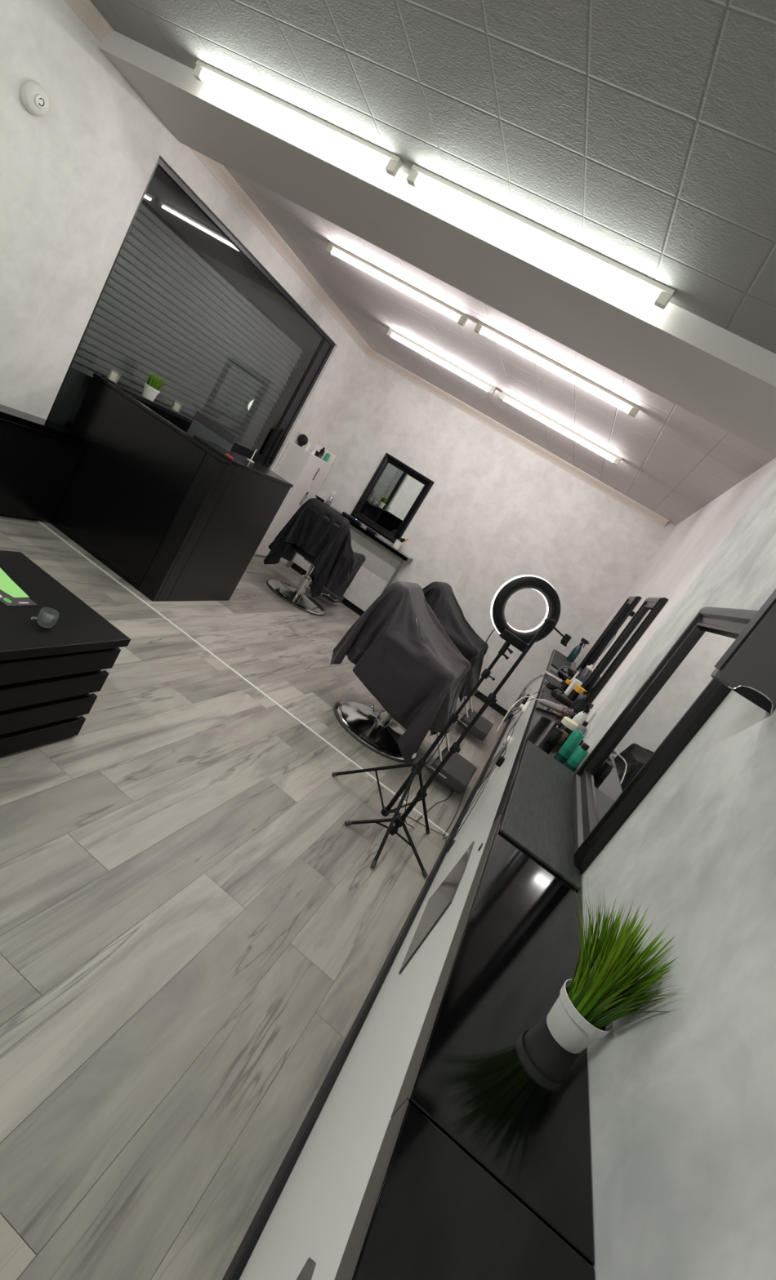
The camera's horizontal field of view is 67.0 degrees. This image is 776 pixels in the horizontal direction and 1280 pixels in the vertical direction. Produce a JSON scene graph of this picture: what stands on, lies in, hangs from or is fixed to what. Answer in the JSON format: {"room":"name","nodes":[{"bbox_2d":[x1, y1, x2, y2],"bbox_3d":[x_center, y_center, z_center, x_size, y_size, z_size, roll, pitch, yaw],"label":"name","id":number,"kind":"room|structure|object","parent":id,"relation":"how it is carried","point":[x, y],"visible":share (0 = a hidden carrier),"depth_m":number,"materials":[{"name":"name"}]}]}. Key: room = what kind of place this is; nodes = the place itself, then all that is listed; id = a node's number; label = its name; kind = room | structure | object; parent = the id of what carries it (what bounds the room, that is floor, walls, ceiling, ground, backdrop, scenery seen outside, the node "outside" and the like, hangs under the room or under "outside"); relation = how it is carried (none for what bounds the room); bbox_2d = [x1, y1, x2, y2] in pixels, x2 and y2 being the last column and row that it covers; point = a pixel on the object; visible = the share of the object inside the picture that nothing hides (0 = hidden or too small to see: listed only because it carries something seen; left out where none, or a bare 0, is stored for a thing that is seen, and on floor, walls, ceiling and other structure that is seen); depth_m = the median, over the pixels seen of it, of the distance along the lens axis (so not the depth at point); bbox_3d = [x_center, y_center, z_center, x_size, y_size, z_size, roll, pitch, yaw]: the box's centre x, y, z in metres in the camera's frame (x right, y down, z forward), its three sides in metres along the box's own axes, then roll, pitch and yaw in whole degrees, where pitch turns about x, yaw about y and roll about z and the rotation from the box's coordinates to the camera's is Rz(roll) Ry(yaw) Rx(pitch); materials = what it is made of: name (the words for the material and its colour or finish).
{"room":"service shop","nodes":[
{"label":"service shop","id":0,"kind":"room"},
{"bbox_2d":[0,0,365,471],"bbox_3d":[-2.197,-2.068,3.340,0.160,2.700,8.340,35,13,12],"label":"wall","id":1,"kind":"structure","parent":0,"point":[74,177],"depth_m":3.40,"materials":[{"name":"paint"}]},
{"bbox_2d":[20,80,49,116],"bbox_3d":[-1.740,-2.683,2.910,0.061,0.136,0.136,35,13,12],"label":"detector","id":2,"kind":"object","parent":1,"relation":"attached to","point":[34,98],"visible":1,"depth_m":2.89,"materials":[{"name":"white plastic"}]},
{"bbox_2d":[64,0,114,42],"bbox_3d":[-2.037,-2.944,1.072,0.060,0.075,4.040,35,13,12],"label":"trim","id":3,"kind":"structure","parent":1,"relation":"attached to","point":[85,10],"depth_m":2.90,"materials":[{"name":"beige paint"}]},
{"bbox_2d":[46,156,335,469],"bbox_3d":[-1.511,-2.261,5.186,0.130,2.005,2.870,35,13,12],"label":"window","id":4,"kind":"structure","parent":1,"relation":"in","point":[75,384],"depth_m":4.89,"materials":[{"name":"black"}]},
{"bbox_2d":[71,165,322,454],"bbox_3d":[-1.717,-2.373,5.242,0.110,2.152,3.070,35,13,12],"label":"roller shutter","id":5,"kind":"object","parent":4,"relation":"attached to","point":[179,303],"visible":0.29,"depth_m":4.82,"materials":[{"name":"grey"}]},
{"bbox_2d":[190,147,371,355],"bbox_3d":[-0.726,-3.254,5.263,0.060,0.075,3.435,35,13,12],"label":"trim","id":6,"kind":"structure","parent":1,"relation":"attached to","point":[216,169],"depth_m":4.72,"materials":[{"name":"beige paint"}]},
{"bbox_2d":[0,515,508,1279],"bbox_3d":[-1.253,0.235,3.215,4.190,0.060,8.340,35,13,12],"label":"floor","id":7,"kind":"structure","parent":0,"point":[194,927],"depth_m":1.94,"materials":[{"name":"grey wood"}]},
{"bbox_2d":[0,404,88,521],"bbox_3d":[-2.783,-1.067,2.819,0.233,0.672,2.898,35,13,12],"label":"sofa","id":8,"kind":"object","parent":7,"relation":"on","point":[39,457],"visible":1,"depth_m":3.88,"materials":[{"name":"leather"}]},
{"bbox_2d":[0,550,130,756],"bbox_3d":[-1.546,0.056,1.944,0.650,0.498,1.010,35,13,12],"label":"chest","id":9,"kind":"object","parent":7,"relation":"on","point":[48,676],"visible":1,"depth_m":2.13,"materials":[{"name":"black wood"}]},
{"bbox_2d":[0,589,37,606],"bbox_3d":[-1.421,-0.209,2.088,0.321,0.004,0.140,34,13,9],"label":"leaflet","id":10,"kind":"object","parent":9,"relation":"on","point":[5,598],"visible":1,"depth_m":2.07,"materials":[{"name":"grey"}]},
{"bbox_2d":[0,568,29,597],"bbox_3d":[-1.429,-0.226,2.125,0.266,0.001,0.175,35,13,12],"label":"card","id":11,"kind":"object","parent":10,"relation":"on","point":[7,585],"visible":1,"depth_m":2.13,"materials":[{"name":"green"}]},
{"bbox_2d":[31,607,58,628],"bbox_3d":[-1.182,-0.075,2.026,0.070,0.060,0.061,17,20,-49],"label":"ribbed glass","id":12,"kind":"object","parent":9,"relation":"on","point":[39,619],"visible":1,"depth_m":2.02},
{"bbox_2d":[46,373,293,601],"bbox_3d":[-1.652,-1.111,4.630,1.243,1.112,1.215,35,13,12],"label":"reception desk","id":13,"kind":"object","parent":7,"relation":"on","point":[163,508],"visible":0.9,"depth_m":4.07,"materials":[{"name":"black paint"}]},
{"bbox_2d":[106,368,120,383],"bbox_3d":[-1.935,-1.861,4.135,0.076,0.075,0.076,35,13,12],"label":"glass candle","id":14,"kind":"object","parent":13,"relation":"on","point":[113,377],"visible":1,"depth_m":4.12,"materials":[{"name":"beige wax"}]},
{"bbox_2d":[101,375,193,423],"bbox_3d":[-1.803,-1.858,4.666,0.148,0.030,1.130,35,13,12],"label":"shelf","id":15,"kind":"object","parent":13,"relation":"attached to","point":[133,393],"depth_m":4.49,"materials":[{"name":"black paint"}]},
{"bbox_2d":[142,372,164,401],"bbox_3d":[-1.794,-1.938,4.472,0.131,0.198,0.127,26,14,-25],"label":"potted grass","id":16,"kind":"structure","parent":13,"relation":"on","point":[150,391],"depth_m":4.44,"materials":[{"name":"white"}]},
{"bbox_2d":[142,382,159,401],"bbox_3d":[-1.820,-1.894,4.485,0.119,0.092,0.119,35,13,12],"label":"pot","id":17,"kind":"object","parent":16,"relation":"attached to","point":[150,391],"depth_m":4.45,"materials":[{"name":"white"}]},
{"bbox_2d":[170,400,182,413],"bbox_3d":[-1.729,-1.909,4.792,0.076,0.075,0.076,35,13,12],"label":"glass candle","id":18,"kind":"object","parent":13,"relation":"on","point":[175,406],"visible":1,"depth_m":4.77,"materials":[{"name":"beige wax"}]},
{"bbox_2d":[186,410,237,452],"bbox_3d":[-1.359,-1.359,4.270,0.380,0.485,0.150,35,13,12],"label":"monitor","id":19,"kind":"object","parent":13,"relation":"on","point":[202,427],"visible":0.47,"depth_m":4.23,"materials":[{"name":"grey"}]},
{"bbox_2d":[37,520,449,836],"bbox_3d":[-1.060,0.156,3.811,3.580,0.004,0.018,35,13,12],"label":"trim","id":20,"kind":"structure","parent":7,"relation":"on","point":[41,522],"depth_m":3.78,"materials":[{"name":"silver metal"}]},
{"bbox_2d":[253,440,336,556],"bbox_3d":[-1.204,-1.685,7.006,0.316,1.460,0.598,35,13,12],"label":"cabinet","id":21,"kind":"object","parent":7,"relation":"on","point":[296,465],"visible":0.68,"depth_m":6.77,"materials":[{"name":"white laminate"}]},
{"bbox_2d":[297,434,307,447],"bbox_3d":[-0.982,-2.291,6.725,0.124,0.137,0.099,35,13,12],"label":"hair dryer","id":22,"kind":"object","parent":21,"relation":"on","point":[302,439],"visible":0.98,"depth_m":6.69,"materials":[{"name":"black"}]},
{"bbox_2d":[303,440,311,450],"bbox_3d":[-0.905,-2.202,6.634,0.044,0.110,0.044,35,13,12],"label":"bottle","id":23,"kind":"object","parent":21,"relation":"on","point":[308,445],"visible":0.98,"depth_m":6.62,"materials":[{"name":"white plastic"}]},
{"bbox_2d":[310,448,315,454],"bbox_3d":[-0.859,-2.162,6.728,0.056,0.050,0.056,35,13,12],"label":"jar","id":24,"kind":"object","parent":21,"relation":"on","point":[313,451],"visible":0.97,"depth_m":6.71,"materials":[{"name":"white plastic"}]},
{"bbox_2d":[310,470,325,489],"bbox_3d":[-0.836,-1.920,7.032,0.002,0.220,0.200,35,13,12],"label":"paper sheet","id":25,"kind":"object","parent":21,"relation":"attached to","point":[320,475],"visible":1,"depth_m":7.03,"materials":[{"name":"white"}]},
{"bbox_2d":[319,447,324,457],"bbox_3d":[-0.790,-2.236,6.984,0.052,0.130,0.052,35,13,12],"label":"bottle","id":26,"kind":"object","parent":21,"relation":"on","point":[322,451],"visible":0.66,"depth_m":6.96,"materials":[{"name":"black"}]},
{"bbox_2d":[323,451,330,462],"bbox_3d":[-0.727,-2.203,7.030,0.052,0.120,0.052,35,13,12],"label":"bottle","id":27,"kind":"object","parent":21,"relation":"on","point":[326,458],"visible":0.97,"depth_m":7.01,"materials":[{"name":"teal plastic"}]},
{"bbox_2d":[266,506,344,616],"bbox_3d":[-0.681,-0.857,6.277,0.704,0.965,1.175,35,13,12],"label":"barber chair","id":28,"kind":"object","parent":7,"relation":"on","point":[297,597],"visible":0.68,"depth_m":6.08,"materials":[{"name":"silver metal"}]},
{"bbox_2d":[263,497,365,597],"bbox_3d":[-0.692,-0.948,5.970,0.803,0.821,0.805,35,13,12],"label":"cape","id":29,"kind":"object","parent":28,"relation":"on","point":[335,565],"visible":0.99,"depth_m":5.70,"materials":[{"name":"black fabric"}]},
{"bbox_2d":[284,497,413,593],"bbox_3d":[-0.520,-0.942,7.047,1.360,0.928,0.238,35,13,12],"label":"console table","id":30,"kind":"object","parent":7,"relation":"on","point":[404,557],"visible":0.47,"depth_m":6.84,"materials":[{"name":"black"}]},
{"bbox_2d":[325,490,335,505],"bbox_3d":[-0.689,-1.703,7.014,0.081,0.167,0.060,20,18,-43],"label":"spray bottle","id":31,"kind":"object","parent":30,"relation":"on","point":[329,500],"visible":1,"depth_m":7.00,"materials":[{"name":"clear plastic"}]},
{"bbox_2d":[342,511,352,519],"bbox_3d":[-0.471,-1.475,6.974,0.160,0.034,0.044,31,13,-5],"label":"hair clipper","id":32,"kind":"object","parent":30,"relation":"on","point":[345,514],"visible":0.72,"depth_m":6.96,"materials":[{"name":"black"}]},
{"bbox_2d":[351,517,362,526],"bbox_3d":[-0.364,-1.397,6.923,0.160,0.041,0.044,36,14,18],"label":"hair clipper","id":33,"kind":"object","parent":30,"relation":"on","point":[353,519],"visible":1,"depth_m":6.91,"materials":[{"name":"black"}]},
{"bbox_2d":[365,527,377,536],"bbox_3d":[-0.186,-1.272,6.888,0.160,0.034,0.044,34,13,6],"label":"hair clipper","id":34,"kind":"object","parent":30,"relation":"on","point":[369,530],"visible":1,"depth_m":6.87,"materials":[{"name":"black"}]},
{"bbox_2d":[392,538,402,550],"bbox_3d":[0.111,-1.114,6.848,0.090,0.100,0.090,35,13,12],"label":"cup","id":35,"kind":"object","parent":30,"relation":"on","point":[397,544],"visible":0.98,"depth_m":6.81,"materials":[{"name":"ceramic"}]},
{"bbox_2d":[333,589,476,794],"bbox_3d":[0.285,0.343,4.097,1.175,0.965,0.704,35,13,12],"label":"barber chair","id":36,"kind":"object","parent":7,"relation":"on","point":[375,730],"visible":0.54,"depth_m":4.06,"materials":[{"name":"silver metal"}]},
{"bbox_2d":[329,581,470,763],"bbox_3d":[0.162,0.176,4.107,0.979,0.954,0.897,34,13,10],"label":"cape","id":37,"kind":"object","parent":36,"relation":"on","point":[398,649],"visible":1,"depth_m":3.81,"materials":[{"name":"grey fabric"}]},
{"bbox_2d":[222,648,594,1279],"bbox_3d":[0.476,0.840,2.717,0.330,0.960,8.138,35,13,12],"label":"counter","id":38,"kind":"object","parent":7,"relation":"on","point":[446,1136],"depth_m":0.87,"materials":[{"name":"black"}]},
{"bbox_2d":[351,1102,594,1279],"bbox_3d":[-0.186,0.682,-0.306,0.243,0.035,2.009,35,13,12],"label":"countertop","id":39,"kind":"structure","parent":38,"relation":"on","point":[437,1215],"depth_m":0.59,"materials":[{"name":"black"}]},
{"bbox_2d":[495,755,504,766],"bbox_3d":[0.679,0.733,3.540,0.029,0.060,0.044,35,13,12],"label":"cable box","id":40,"kind":"object","parent":38,"relation":"attached to","point":[500,763],"visible":0.98,"depth_m":3.52,"materials":[{"name":"black"}]},
{"bbox_2d":[408,708,594,1266],"bbox_3d":[0.485,0.524,1.837,0.243,0.035,2.488,35,13,12],"label":"countertop","id":41,"kind":"structure","parent":38,"relation":"on","point":[492,1077],"depth_m":0.82,"materials":[{"name":"black"}]},
{"bbox_2d":[502,735,511,746],"bbox_3d":[0.867,0.737,4.280,0.036,0.090,0.090,35,13,12],"label":"socket","id":42,"kind":"object","parent":38,"relation":"attached to","point":[504,741],"visible":0.88,"depth_m":4.25,"materials":[{"name":"white plastic"}]},
{"bbox_2d":[502,693,542,727],"bbox_3d":[0.786,0.412,3.445,0.107,0.279,0.283,35,13,12],"label":"cable","id":43,"kind":"object","parent":38,"relation":"hanging from","point":[509,713],"visible":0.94,"depth_m":3.44,"materials":[{"name":"black plastic"}]},
{"bbox_2d":[515,688,546,706],"bbox_3d":[0.837,0.346,3.610,0.189,0.201,0.116,17,20,-49],"label":"cable","id":44,"kind":"object","parent":38,"relation":"hanging from","point":[519,701],"visible":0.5,"depth_m":3.62,"materials":[{"name":"black plastic"}]},
{"bbox_2d":[496,696,575,731],"bbox_3d":[0.831,0.449,3.231,0.439,0.286,0.076,24,15,-32],"label":"hair straightener","id":45,"kind":"object","parent":38,"relation":"on","point":[559,708],"visible":1,"depth_m":3.18,"materials":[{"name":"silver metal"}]},
{"bbox_2d":[516,675,556,707],"bbox_3d":[0.972,0.335,3.937,0.097,0.215,0.704,38,14,22],"label":"cable","id":46,"kind":"object","parent":38,"relation":"on","point":[540,675],"visible":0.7,"depth_m":3.97,"materials":[{"name":"black plastic"}]},
{"bbox_2d":[499,740,580,890],"bbox_3d":[0.510,0.502,1.879,0.228,0.008,0.950,35,13,12],"label":"mat","id":47,"kind":"object","parent":38,"relation":"on","point":[538,818],"visible":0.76,"depth_m":1.70,"materials":[{"name":"rubber"}]},
{"bbox_2d":[520,675,559,703],"bbox_3d":[0.971,0.347,3.738,0.185,0.165,0.447,35,13,12],"label":"cable","id":48,"kind":"object","parent":38,"relation":"on","point":[540,676],"visible":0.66,"depth_m":3.88,"materials":[{"name":"black plastic"}]},
{"bbox_2d":[546,727,563,746],"bbox_3d":[0.731,0.419,2.555,0.046,0.072,0.046,35,13,12],"label":"tin","id":49,"kind":"object","parent":38,"relation":"on","point":[555,735],"visible":1,"depth_m":2.54,"materials":[{"name":"black"}]},
{"bbox_2d":[541,669,568,715],"bbox_3d":[1.173,0.340,4.018,0.202,0.008,1.400,35,13,12],"label":"mat","id":50,"kind":"object","parent":38,"relation":"on","point":[546,694],"visible":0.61,"depth_m":3.70,"materials":[{"name":"rubber"}]},
{"bbox_2d":[544,670,561,682],"bbox_3d":[1.252,0.285,4.357,0.180,0.012,0.090,27,14,-20],"label":"tray","id":51,"kind":"object","parent":50,"relation":"on","point":[546,672],"visible":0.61,"depth_m":4.33,"materials":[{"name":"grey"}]},
{"bbox_2d":[546,682,564,693],"bbox_3d":[1.100,0.316,3.844,0.160,0.034,0.044,22,16,-38],"label":"hair clipper","id":52,"kind":"object","parent":50,"relation":"on","point":[548,685],"visible":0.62,"depth_m":3.80,"materials":[{"name":"black"}]},
{"bbox_2d":[550,688,562,697],"bbox_3d":[1.061,0.334,3.680,0.048,0.037,0.176,37,14,22],"label":"hair clipper","id":53,"kind":"object","parent":50,"relation":"on","point":[553,692],"visible":0.75,"depth_m":3.61,"materials":[{"name":"black"}]},
{"bbox_2d":[554,692,573,707],"bbox_3d":[1.103,0.383,3.593,0.176,0.037,0.048,32,13,1],"label":"hair clipper","id":54,"kind":"object","parent":50,"relation":"on","point":[559,697],"visible":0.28,"depth_m":3.57,"materials":[{"name":"black plastic"}]},
{"bbox_2d":[560,678,571,691],"bbox_3d":[1.249,0.318,4.077,0.049,0.081,0.043,28,13,-16],"label":"holder","id":55,"kind":"object","parent":50,"relation":"on","point":[567,682],"visible":0.61,"depth_m":4.06,"materials":[{"name":"black"}]},
{"bbox_2d":[556,666,577,681],"bbox_3d":[1.378,0.270,4.485,0.172,0.112,0.172,35,13,12],"label":"bowl","id":56,"kind":"object","parent":50,"relation":"on","point":[564,673],"visible":0.7,"depth_m":4.43,"materials":[{"name":"black"}]},
{"bbox_2d":[564,678,582,695],"bbox_3d":[1.252,0.325,3.961,0.052,0.125,0.040,30,13,-10],"label":"box","id":57,"kind":"object","parent":50,"relation":"on","point":[575,682],"visible":0.64,"depth_m":3.94,"materials":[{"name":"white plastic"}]},
{"bbox_2d":[567,684,586,702],"bbox_3d":[1.246,0.359,3.860,0.065,0.106,0.056,28,13,-16],"label":"holder","id":58,"kind":"object","parent":50,"relation":"on","point":[577,690],"visible":0.67,"depth_m":3.84,"materials":[{"name":"black"}]},
{"bbox_2d":[568,698,586,719],"bbox_3d":[1.082,0.392,3.377,0.089,0.115,0.163,31,13,-5],"label":"brush","id":59,"kind":"object","parent":50,"relation":"on","point":[578,705],"visible":0.63,"depth_m":3.30,"materials":[{"name":"black"}]},
{"bbox_2d":[535,648,576,724],"bbox_3d":[1.409,0.317,4.750,0.273,0.035,3.638,35,13,12],"label":"countertop","id":60,"kind":"structure","parent":38,"relation":"on","point":[555,716],"depth_m":3.23,"materials":[{"name":"black"}]},
{"bbox_2d":[551,649,570,668],"bbox_3d":[1.694,0.214,5.694,0.192,0.008,1.380,35,13,12],"label":"mat","id":61,"kind":"object","parent":38,"relation":"on","point":[558,660],"visible":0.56,"depth_m":5.69,"materials":[{"name":"rubber"}]},
{"bbox_2d":[566,637,589,662],"bbox_3d":[1.988,0.111,6.123,0.080,0.274,0.108,19,18,-45],"label":"spray bottle","id":62,"kind":"object","parent":61,"relation":"on","point":[575,651],"visible":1,"depth_m":6.11,"materials":[{"name":"teal plastic"}]},
{"bbox_2d":[557,728,568,744],"bbox_3d":[0.781,0.435,2.646,0.046,0.057,0.046,35,13,12],"label":"tin","id":63,"kind":"object","parent":38,"relation":"on","point":[564,735],"visible":0.61,"depth_m":2.63,"materials":[{"name":"brown metal"}]},
{"bbox_2d":[555,716,577,741],"bbox_3d":[0.832,0.417,2.744,0.076,0.096,0.076,35,13,12],"label":"jar","id":64,"kind":"object","parent":38,"relation":"on","point":[566,724],"visible":0.68,"depth_m":2.71,"materials":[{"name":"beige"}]},
{"bbox_2d":[558,728,584,758],"bbox_3d":[0.778,0.437,2.479,0.050,0.125,0.050,35,13,12],"label":"bottle","id":65,"kind":"object","parent":38,"relation":"on","point":[576,736],"visible":1,"depth_m":2.46,"materials":[{"name":"teal plastic"}]},
{"bbox_2d":[566,742,589,768],"bbox_3d":[0.788,0.473,2.415,0.048,0.105,0.048,35,13,12],"label":"bottle","id":66,"kind":"object","parent":38,"relation":"on","point":[580,753],"visible":1,"depth_m":2.40,"materials":[{"name":"teal plastic"}]},
{"bbox_2d":[573,690,586,701],"bbox_3d":[1.213,0.373,3.703,0.040,0.120,0.040,35,13,12],"label":"bottle","id":67,"kind":"object","parent":38,"relation":"on","point":[581,695],"visible":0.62,"depth_m":3.69,"materials":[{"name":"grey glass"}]},
{"bbox_2d":[575,720,587,734],"bbox_3d":[0.911,0.439,2.794,0.048,0.120,0.048,35,13,12],"label":"bottle","id":68,"kind":"object","parent":38,"relation":"on","point":[581,727],"visible":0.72,"depth_m":2.77,"materials":[{"name":"grey"}]},
{"bbox_2d":[571,702,593,724],"bbox_3d":[0.968,0.395,2.952,0.062,0.181,0.084,41,15,33],"label":"spray bottle","id":69,"kind":"object","parent":38,"relation":"on","point":[580,717],"visible":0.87,"depth_m":2.94,"materials":[{"name":"white plastic"}]},
{"bbox_2d":[576,664,593,683],"bbox_3d":[1.437,0.279,4.320,0.060,0.232,0.060,35,13,12],"label":"bottle","id":70,"kind":"object","parent":38,"relation":"on","point":[586,672],"visible":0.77,"depth_m":4.29,"materials":[{"name":"grey plastic"}]},
{"bbox_2d":[546,878,684,1053],"bbox_3d":[0.325,0.518,0.884,0.208,0.234,0.211,28,14,-19],"label":"potted grass","id":71,"kind":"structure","parent":38,"relation":"on","point":[602,985],"depth_m":0.88,"materials":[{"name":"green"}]},
{"bbox_2d":[546,978,613,1053],"bbox_3d":[0.293,0.591,0.914,0.086,0.067,0.086,35,13,12],"label":"pot","id":72,"kind":"object","parent":71,"relation":"attached to","point":[569,1021],"depth_m":0.89,"materials":[{"name":"white"}]},
{"bbox_2d":[332,574,560,868],"bbox_3d":[0.282,0.317,2.910,0.630,1.534,0.659,35,13,12],"label":"ring light","id":73,"kind":"object","parent":7,"relation":"on","point":[518,639],"visible":0.99,"depth_m":2.83,"materials":[{"name":"black"}]},
{"bbox_2d":[490,574,552,634],"bbox_3d":[0.664,-0.145,2.831,0.339,0.339,0.040,30,13,-10],"label":"diffuser","id":74,"kind":"object","parent":73,"relation":"attached to","point":[499,602],"depth_m":2.78,"materials":[{"name":"white"}]},
{"bbox_2d":[390,717,519,844],"bbox_3d":[0.379,0.729,3.255,0.363,0.799,0.669,35,13,12],"label":"cable","id":75,"kind":"object","parent":7,"relation":"on","point":[518,717],"visible":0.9,"depth_m":3.33,"materials":[{"name":"black plastic"}]},
{"bbox_2d":[344,617,571,877],"bbox_3d":[0.403,0.462,2.946,0.486,1.411,0.466,35,13,12],"label":"tripod","id":76,"kind":"object","parent":7,"relation":"on","point":[399,821],"visible":0.95,"depth_m":2.93,"materials":[{"name":"black"}]},
{"bbox_2d":[415,711,522,839],"bbox_3d":[0.660,0.716,3.915,0.205,0.820,1.470,35,13,12],"label":"cable","id":77,"kind":"object","parent":7,"relation":"on","point":[522,712],"visible":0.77,"depth_m":3.56,"materials":[{"name":"black plastic"}]},
{"bbox_2d":[457,696,493,741],"bbox_3d":[0.636,0.215,5.385,1.175,0.965,0.704,35,13,12],"label":"barber chair","id":78,"kind":"object","parent":7,"relation":"on","point":[480,730],"visible":0.12,"depth_m":5.22,"materials":[{"name":"black leather"}]},
{"bbox_2d":[422,581,488,701],"bbox_3d":[0.522,0.046,5.424,0.979,0.954,0.897,36,13,15],"label":"cape","id":79,"kind":"object","parent":78,"relation":"on","point":[439,596],"visible":0.43,"depth_m":5.14,"materials":[{"name":"black fabric"}]},
{"bbox_2d":[89,0,775,525],"bbox_3d":[0.195,-2.044,2.593,4.210,0.080,8.340,35,13,12],"label":"ceiling","id":80,"kind":"structure","parent":0,"point":[640,134],"depth_m":2.05,"materials":[{"name":"tile"}]},
{"bbox_2d":[192,59,401,177],"bbox_3d":[-0.431,-2.368,2.650,1.180,0.062,0.044,35,13,12],"label":"tube light","id":81,"kind":"object","parent":80,"relation":"attached to","point":[328,132],"visible":1,"depth_m":2.63,"materials":[{"name":"white"}]},
{"bbox_2d":[325,241,468,326],"bbox_3d":[0.048,-2.428,3.987,1.160,0.062,0.044,35,13,12],"label":"tube light","id":82,"kind":"object","parent":80,"relation":"attached to","point":[331,248],"visible":1,"depth_m":3.97,"materials":[{"name":"white"}]},
{"bbox_2d":[386,328,495,395],"bbox_3d":[0.469,-2.513,5.278,1.160,0.062,0.044,35,13,12],"label":"tube light","id":83,"kind":"object","parent":80,"relation":"attached to","point":[390,331],"visible":1,"depth_m":5.26,"materials":[{"name":"white"}]},
{"bbox_2d":[406,164,674,309],"bbox_3d":[0.590,-1.652,2.383,1.230,0.062,0.044,35,13,12],"label":"tube light","id":84,"kind":"object","parent":80,"relation":"attached to","point":[645,286],"visible":1,"depth_m":2.36,"materials":[{"name":"white"}]},
{"bbox_2d":[473,320,639,417],"bbox_3d":[1.051,-1.719,3.705,1.180,0.062,0.044,35,13,12],"label":"tube light","id":85,"kind":"object","parent":80,"relation":"attached to","point":[632,412],"visible":1,"depth_m":3.69,"materials":[{"name":"white"}]},
{"bbox_2d":[498,391,621,465],"bbox_3d":[1.462,-1.817,5.018,1.180,0.062,0.044,35,13,12],"label":"tube light","id":86,"kind":"object","parent":80,"relation":"attached to","point":[502,397],"visible":1,"depth_m":5.00,"materials":[{"name":"white"}]},
{"bbox_2d":[280,355,675,714],"bbox_3d":[0.740,-1.159,6.816,4.110,2.700,0.100,35,13,12],"label":"wall","id":87,"kind":"structure","parent":0,"point":[495,511],"depth_m":6.65,"materials":[{"name":"paint"}]},
{"bbox_2d":[350,453,434,542],"bbox_3d":[0.039,-1.669,6.923,0.690,0.840,0.040,35,13,12],"label":"wall mirror","id":88,"kind":"object","parent":87,"relation":"attached to","point":[395,491],"visible":0.96,"depth_m":6.92,"materials":[{"name":"black mirror"}]},
{"bbox_2d":[359,462,423,534],"bbox_3d":[0.043,-1.670,6.936,0.528,0.678,0.010,35,13,12],"label":"mirror glass","id":89,"kind":"object","parent":88,"relation":"attached to","point":[394,492],"depth_m":6.93,"materials":[{"name":"silver metal"}]},
{"bbox_2d":[289,562,511,719],"bbox_3d":[0.093,-0.036,7.042,3.260,0.075,0.014,35,13,12],"label":"baseboard","id":90,"kind":"structure","parent":87,"relation":"attached to","point":[478,695],"depth_m":7.15,"materials":[{"name":"black plastic"}]},
{"bbox_2d":[366,349,668,527],"bbox_3d":[1.314,-2.295,6.468,3.900,0.075,0.060,35,13,12],"label":"trim","id":91,"kind":"structure","parent":87,"relation":"attached to","point":[656,518],"depth_m":6.43,"materials":[{"name":"beige paint"}]},
{"bbox_2d":[575,457,775,1279],"bbox_3d":[1.083,0.245,2.432,0.150,2.700,8.240,35,13,12],"label":"wall","id":92,"kind":"structure","parent":0,"point":[682,1100],"depth_m":0.80,"materials":[{"name":"paint"}]},
{"bbox_2d":[97,31,775,457],"bbox_3d":[0.230,-1.996,2.904,3.990,0.100,0.665,35,13,12],"label":"beam","id":93,"kind":"structure","parent":92,"relation":"attached to","point":[713,373],"depth_m":2.75,"materials":[{"name":"grey paint"}]},
{"bbox_2d":[574,595,641,676],"bbox_3d":[1.865,-0.017,5.036,0.040,0.850,0.640,35,13,12],"label":"wall mirror","id":94,"kind":"object","parent":92,"relation":"attached to","point":[629,604],"visible":0.78,"depth_m":5.05,"materials":[{"name":"black mirror"}]},
{"bbox_2d":[582,604,629,669],"bbox_3d":[1.875,-0.010,5.033,0.010,0.688,0.478,35,13,12],"label":"mirror glass","id":95,"kind":"object","parent":94,"relation":"attached to","point":[625,606],"depth_m":5.22,"materials":[{"name":"silver metal"}]},
{"bbox_2d":[591,610,636,667],"bbox_3d":[1.669,-0.008,4.330,0.048,0.521,0.102,35,13,12],"label":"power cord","id":96,"kind":"object","parent":92,"relation":"attached to","point":[631,613],"visible":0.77,"depth_m":4.30,"materials":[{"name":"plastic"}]},
{"bbox_2d":[582,597,668,703],"bbox_3d":[1.454,0.083,3.732,0.040,0.840,0.660,35,13,12],"label":"wall mirror","id":97,"kind":"object","parent":92,"relation":"attached to","point":[650,607],"visible":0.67,"depth_m":3.68,"materials":[{"name":"black mirror"}]},
{"bbox_2d":[585,608,650,697],"bbox_3d":[1.465,0.090,3.730,0.010,0.678,0.498,35,13,12],"label":"mirror glass","id":98,"kind":"object","parent":97,"relation":"attached to","point":[642,615],"depth_m":3.89,"materials":[{"name":"silver metal"}]},
{"bbox_2d":[573,606,757,873],"bbox_3d":[0.796,0.235,1.765,0.040,0.785,0.740,35,13,12],"label":"wall mirror","id":99,"kind":"object","parent":92,"relation":"attached to","point":[681,693],"visible":0.88,"depth_m":1.69,"materials":[{"name":"black mirror"}]},
{"bbox_2d":[590,630,734,824],"bbox_3d":[0.807,0.243,1.762,0.010,0.623,0.578,35,13,12],"label":"mirror glass","id":100,"kind":"object","parent":99,"relation":"attached to","point":[687,673],"depth_m":1.78,"materials":[{"name":"silver metal"}]},
{"bbox_2d":[710,588,775,714],"bbox_3d":[0.790,-0.086,1.070,0.120,0.460,0.044,35,13,12],"label":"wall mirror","id":101,"kind":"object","parent":92,"relation":"attached to","point":[747,668],"depth_m":1.09,"materials":[{"name":"grey"}]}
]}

